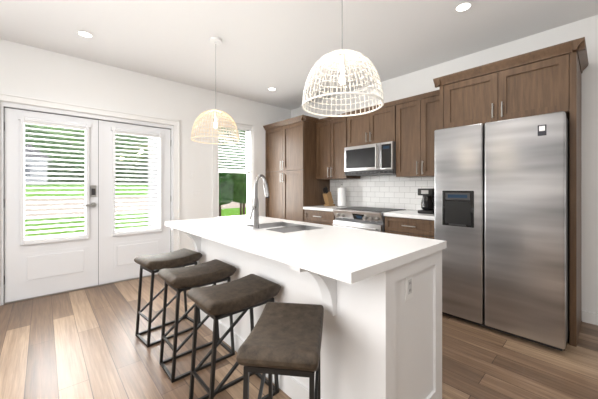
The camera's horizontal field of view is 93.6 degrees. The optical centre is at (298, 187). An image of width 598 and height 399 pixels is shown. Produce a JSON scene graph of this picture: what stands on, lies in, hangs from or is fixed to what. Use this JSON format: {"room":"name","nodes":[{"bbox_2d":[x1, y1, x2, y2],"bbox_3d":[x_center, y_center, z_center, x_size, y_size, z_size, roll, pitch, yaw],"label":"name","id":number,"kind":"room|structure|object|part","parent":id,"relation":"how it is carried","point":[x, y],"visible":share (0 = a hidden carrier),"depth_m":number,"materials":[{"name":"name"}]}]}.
{"room":"kitchen","nodes":[
{"label":"kitchen","id":0,"kind":"room"},
{"bbox_2d":[0,39,290,250],"bbox_3d":[-2.188,-0.155,3.762,5.640,2.740,0.120,0,0,-42],"label":"wall","id":1,"kind":"structure","parent":0,"point":[29,71],"depth_m":3.85,"materials":[{"name":"white paint"}]},
{"bbox_2d":[0,101,172,305],"bbox_3d":[-2.479,0.166,3.503,1.716,2.098,0.170,0,0,-42],"label":"french door","id":2,"kind":"structure","parent":1,"relation":"in","point":[100,251],"depth_m":3.33,"materials":[{"name":"white wood"}]},
{"bbox_2d":[0,92,179,250],"bbox_3d":[-2.425,0.122,3.444,1.870,2.185,0.029,0,0,-42],"label":"door frame","id":3,"kind":"structure","parent":1,"relation":"attached to","point":[14,98],"depth_m":3.73,"materials":[{"name":"white wood"}]},
{"bbox_2d":[212,114,256,217],"bbox_3d":[-1.090,-0.233,4.732,0.860,1.855,0.163,0,0,-42],"label":"window unit","id":4,"kind":"structure","parent":1,"relation":"in","point":[249,150],"depth_m":4.77,"materials":[{"name":"white"}]},
{"bbox_2d":[0,275,597,398],"bbox_3d":[0.616,1.265,0.689,5.640,0.100,8.440,0,0,-42],"label":"floor","id":5,"kind":"structure","parent":0,"point":[86,343],"depth_m":2.00,"materials":[{"name":"brown wood"}]},
{"bbox_2d":[134,248,201,347],"bbox_3d":[-1.098,0.890,2.374,0.285,0.650,0.460,0,0,42],"label":"bar stool","id":6,"kind":"object","parent":5,"relation":"on","point":[154,264],"visible":0.96,"depth_m":2.29,"materials":[{"name":"leather"}]},
{"bbox_2d":[158,259,235,382],"bbox_3d":[-0.712,0.890,1.981,0.460,0.650,0.285,0,0,-42],"label":"bar stool","id":7,"kind":"object","parent":5,"relation":"on","point":[181,279],"visible":0.98,"depth_m":1.91,"materials":[{"name":"leather"}]},
{"bbox_2d":[186,274,280,398],"bbox_3d":[-0.365,0.890,1.608,0.460,0.650,0.285,0,0,-42],"label":"bar stool","id":8,"kind":"object","parent":5,"relation":"on","point":[243,295],"visible":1,"depth_m":1.55,"materials":[{"name":"leather"}]},
{"bbox_2d":[236,302,323,398],"bbox_3d":[-0.049,0.890,1.172,0.285,0.650,0.460,0,0,8],"label":"bar stool","id":9,"kind":"object","parent":5,"relation":"on","point":[284,339],"visible":1,"depth_m":1.04,"materials":[{"name":"leather"}]},
{"bbox_2d":[263,115,330,221],"bbox_3d":[-0.042,0.052,4.944,0.630,2.324,1.014,0,0,-42],"label":"tall cabinet","id":10,"kind":"object","parent":5,"relation":"on","point":[304,160],"depth_m":4.60,"materials":[{"name":"brown wood"}]},
{"bbox_2d":[171,227,441,398],"bbox_3d":[-0.197,0.777,2.052,0.829,0.876,2.055,0,0,-42],"label":"kitchen island","id":11,"kind":"object","parent":5,"relation":"on","point":[377,296],"depth_m":1.38,"materials":[{"name":"white paint"}]},
{"bbox_2d":[165,215,446,286],"bbox_3d":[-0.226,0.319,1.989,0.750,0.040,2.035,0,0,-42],"label":"island countertop","id":12,"kind":"structure","parent":11,"relation":"on","point":[350,257],"depth_m":1.45,"materials":[{"name":"white stone"}]},
{"bbox_2d":[249,174,268,228],"bbox_3d":[-0.292,0.100,2.069,0.060,0.398,0.280,0,0,22],"label":"faucet","id":13,"kind":"object","parent":12,"relation":"on","point":[255,209],"visible":1,"depth_m":2.01,"materials":[{"name":"silver metal"}]},
{"bbox_2d":[245,223,312,230],"bbox_3d":[-0.117,0.433,2.145,0.380,0.264,0.519,0,0,-42],"label":"sink","id":14,"kind":"object","parent":12,"relation":"in","point":[268,226],"depth_m":2.25,"materials":[{"name":"silver metal"}]},
{"bbox_2d":[303,209,334,225],"bbox_3d":[0.512,0.777,4.345,0.617,0.874,0.614,0,0,-42],"label":"base cabinet","id":15,"kind":"object","parent":5,"relation":"on","point":[309,215],"depth_m":4.15,"materials":[{"name":"brown wood"}]},
{"bbox_2d":[303,205,358,212],"bbox_3d":[0.502,0.321,4.336,0.626,0.040,0.618,0,0,-42],"label":"countertop","id":16,"kind":"structure","parent":15,"relation":"on","point":[322,209],"depth_m":4.17,"materials":[{"name":"white stone"}]},
{"bbox_2d":[323,186,334,205],"bbox_3d":[0.467,0.141,4.479,0.221,0.316,0.100,0,0,-42],"label":"knife block","id":17,"kind":"object","parent":16,"relation":"on","point":[327,197],"visible":1,"depth_m":4.44,"materials":[{"name":"brown wood"}]},
{"bbox_2d":[337,184,346,206],"bbox_3d":[0.654,0.123,4.297,0.150,0.351,0.150,0,0,-42],"label":"paper towel roll","id":18,"kind":"object","parent":16,"relation":"on","point":[341,197],"visible":1,"depth_m":4.24,"materials":[{"name":"white paper"}]},
{"bbox_2d":[332,207,405,232],"bbox_3d":[0.933,0.754,3.787,0.695,0.922,0.748,0,0,-42],"label":"range","id":19,"kind":"object","parent":5,"relation":"on","point":[368,218],"visible":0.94,"depth_m":3.58,"materials":[{"name":"grey metal"}]},
{"bbox_2d":[385,217,433,238],"bbox_3d":[1.455,0.777,3.312,0.617,0.874,0.626,0,0,-42],"label":"base cabinet","id":20,"kind":"object","parent":5,"relation":"on","point":[407,226],"depth_m":3.11,"materials":[{"name":"brown wood"}]},
{"bbox_2d":[384,209,433,220],"bbox_3d":[1.444,0.321,3.303,0.626,0.040,0.630,0,0,-42],"label":"countertop","id":21,"kind":"structure","parent":20,"relation":"on","point":[408,212],"depth_m":3.15,"materials":[{"name":"white stone"}]},
{"bbox_2d":[418,188,433,213],"bbox_3d":[1.516,0.156,3.253,0.213,0.285,0.196,0,0,-42],"label":"coffee maker","id":22,"kind":"object","parent":21,"relation":"on","point":[427,204],"visible":0.77,"depth_m":3.19,"materials":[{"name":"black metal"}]},
{"bbox_2d":[434,111,569,350],"bbox_3d":[1.895,0.328,2.611,0.849,1.775,0.907,0,0,-42],"label":"refrigerator","id":23,"kind":"object","parent":5,"relation":"on","point":[502,208],"visible":0.96,"depth_m":2.25,"materials":[{"name":"grey metal"}]},
{"bbox_2d":[0,0,597,109],"bbox_3d":[0.616,-1.575,0.689,5.640,0.100,8.440,0,0,-42],"label":"ceiling","id":24,"kind":"structure","parent":0,"point":[282,47],"depth_m":2.78,"materials":[{"name":"white paint"}]},
{"bbox_2d":[75,30,94,38],"bbox_3d":[-2.126,-1.521,2.790,0.156,0.006,0.156,0,0,-42],"label":"recessed light","id":25,"kind":"object","parent":24,"relation":"in","point":[84,34],"visible":1,"depth_m":2.79,"materials":[{"name":"white plastic"}]},
{"bbox_2d":[191,37,238,143],"bbox_3d":[-0.861,-1.002,2.901,0.480,1.043,0.480,0,0,-42],"label":"pendant light","id":26,"kind":"object","parent":24,"relation":"hanging from","point":[215,41],"visible":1,"depth_m":2.88,"materials":[{"name":"beige wicker"}]},
{"bbox_3d":[-0.861,-0.637,2.901,0.477,0.310,0.477,0,0,-42],"label":"lamp shade","id":27,"kind":"part","parent":26,"relation":"part of","materials":[{"name":"beige wicker"}]},
{"bbox_2d":[302,0,383,116],"bbox_3d":[0.257,-1.002,1.675,0.480,1.043,0.480,0,0,-42],"label":"pendant light","id":28,"kind":"object","parent":24,"relation":"hanging from","point":[342,54],"visible":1,"depth_m":1.63,"materials":[{"name":"white wicker"}]},
{"bbox_3d":[0.257,-0.637,1.675,0.477,0.310,0.477,0,0,-42],"label":"lamp shade","id":29,"kind":"part","parent":28,"relation":"part of","materials":[{"name":"white wicker"}]},
{"bbox_2d":[453,1,473,12],"bbox_3d":[1.386,-1.521,2.366,0.156,0.006,0.156,0,0,-42],"label":"recessed light","id":30,"kind":"object","parent":24,"relation":"in","point":[465,6],"visible":1,"depth_m":2.37,"materials":[{"name":"white plastic"}]},
{"bbox_2d":[291,15,597,320],"bbox_3d":[2.695,-0.155,2.505,0.120,2.740,8.320,0,0,-42],"label":"wall","id":31,"kind":"structure","parent":0,"point":[418,82],"depth_m":2.55,"materials":[{"name":"white paint"}]},
{"bbox_2d":[315,111,362,180],"bbox_3d":[0.613,-0.619,4.435,0.347,0.980,0.618,0,0,-42],"label":"upper cabinet","id":32,"kind":"object","parent":31,"relation":"attached to","point":[330,132],"depth_m":4.32,"materials":[{"name":"brown wood"}]},
{"bbox_2d":[347,101,394,146],"bbox_3d":[1.081,-0.829,3.922,0.347,0.504,0.760,0,0,-42],"label":"upper cabinet","id":33,"kind":"object","parent":31,"relation":"attached to","point":[378,126],"depth_m":3.77,"materials":[{"name":"brown wood"}]},
{"bbox_2d":[344,141,395,175],"bbox_3d":[1.038,-0.372,3.882,0.460,0.402,0.752,0,0,-42],"label":"microwave","id":34,"kind":"object","parent":33,"relation":"attached to","point":[377,159],"visible":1,"depth_m":3.73,"materials":[{"name":"grey metal"}]},
{"bbox_2d":[395,85,442,176],"bbox_3d":[1.553,-0.619,3.405,0.347,0.980,0.630,0,0,-42],"label":"upper cabinet","id":35,"kind":"object","parent":31,"relation":"attached to","point":[417,117],"depth_m":3.31,"materials":[{"name":"brown wood"}]},
{"bbox_2d":[443,41,578,128],"bbox_3d":[2.003,-0.847,2.711,0.617,0.524,0.922,0,0,-42],"label":"upper cabinet","id":36,"kind":"object","parent":31,"relation":"attached to","point":[541,81],"depth_m":2.41,"materials":[{"name":"brown wood"}]},
{"bbox_2d":[582,310,597,324],"bbox_3d":[3.967,1.165,1.009,0.014,0.100,4.155,0,0,-42],"label":"baseboard","id":37,"kind":"structure","parent":31,"relation":"attached to","point":[590,317],"depth_m":2.50,"materials":[{"name":"white wood"}]},
{"label":"outside","id":38,"kind":"structure","parent":0,"visible":0},
{"bbox_2d":[25,124,147,184],"bbox_3d":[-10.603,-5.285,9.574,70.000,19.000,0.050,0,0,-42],"label":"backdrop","id":39,"kind":"structure","parent":38,"point":[78,153],"depth_m":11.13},
{"bbox_2d":[25,212,246,239],"bbox_3d":[-7.385,1.425,6.046,70.000,0.180,9.500,0,0,-42],"label":"lawn","id":40,"kind":"structure","parent":38,"point":[122,223],"depth_m":9.10,"materials":[{"name":"green plant"}]},
{"bbox_2d":[25,185,246,226],"bbox_3d":[-10.246,0.623,9.183,70.000,1.415,0.990,0,0,-42],"label":"lawn","id":41,"kind":"structure","parent":40,"relation":"on","point":[231,206],"depth_m":10.30,"materials":[{"name":"green plant"}]},
{"bbox_2d":[25,144,52,184],"bbox_3d":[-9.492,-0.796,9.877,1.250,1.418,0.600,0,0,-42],"label":"house","id":42,"kind":"structure","parent":41,"relation":"on","point":[37,166],"depth_m":9.82,"materials":[{"name":"white"}]},
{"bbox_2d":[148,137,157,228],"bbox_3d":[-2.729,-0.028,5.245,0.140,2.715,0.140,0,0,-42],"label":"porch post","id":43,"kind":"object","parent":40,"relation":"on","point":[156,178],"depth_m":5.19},
{"bbox_2d":[218,127,246,216],"bbox_3d":[-2.991,-1.077,11.915,5.542,4.815,3.950,0,0,-42],"label":"clump","id":44,"kind":"object","parent":40,"relation":"on","point":[233,197],"depth_m":10.34,"materials":[{"name":"green plant"}]}
]}

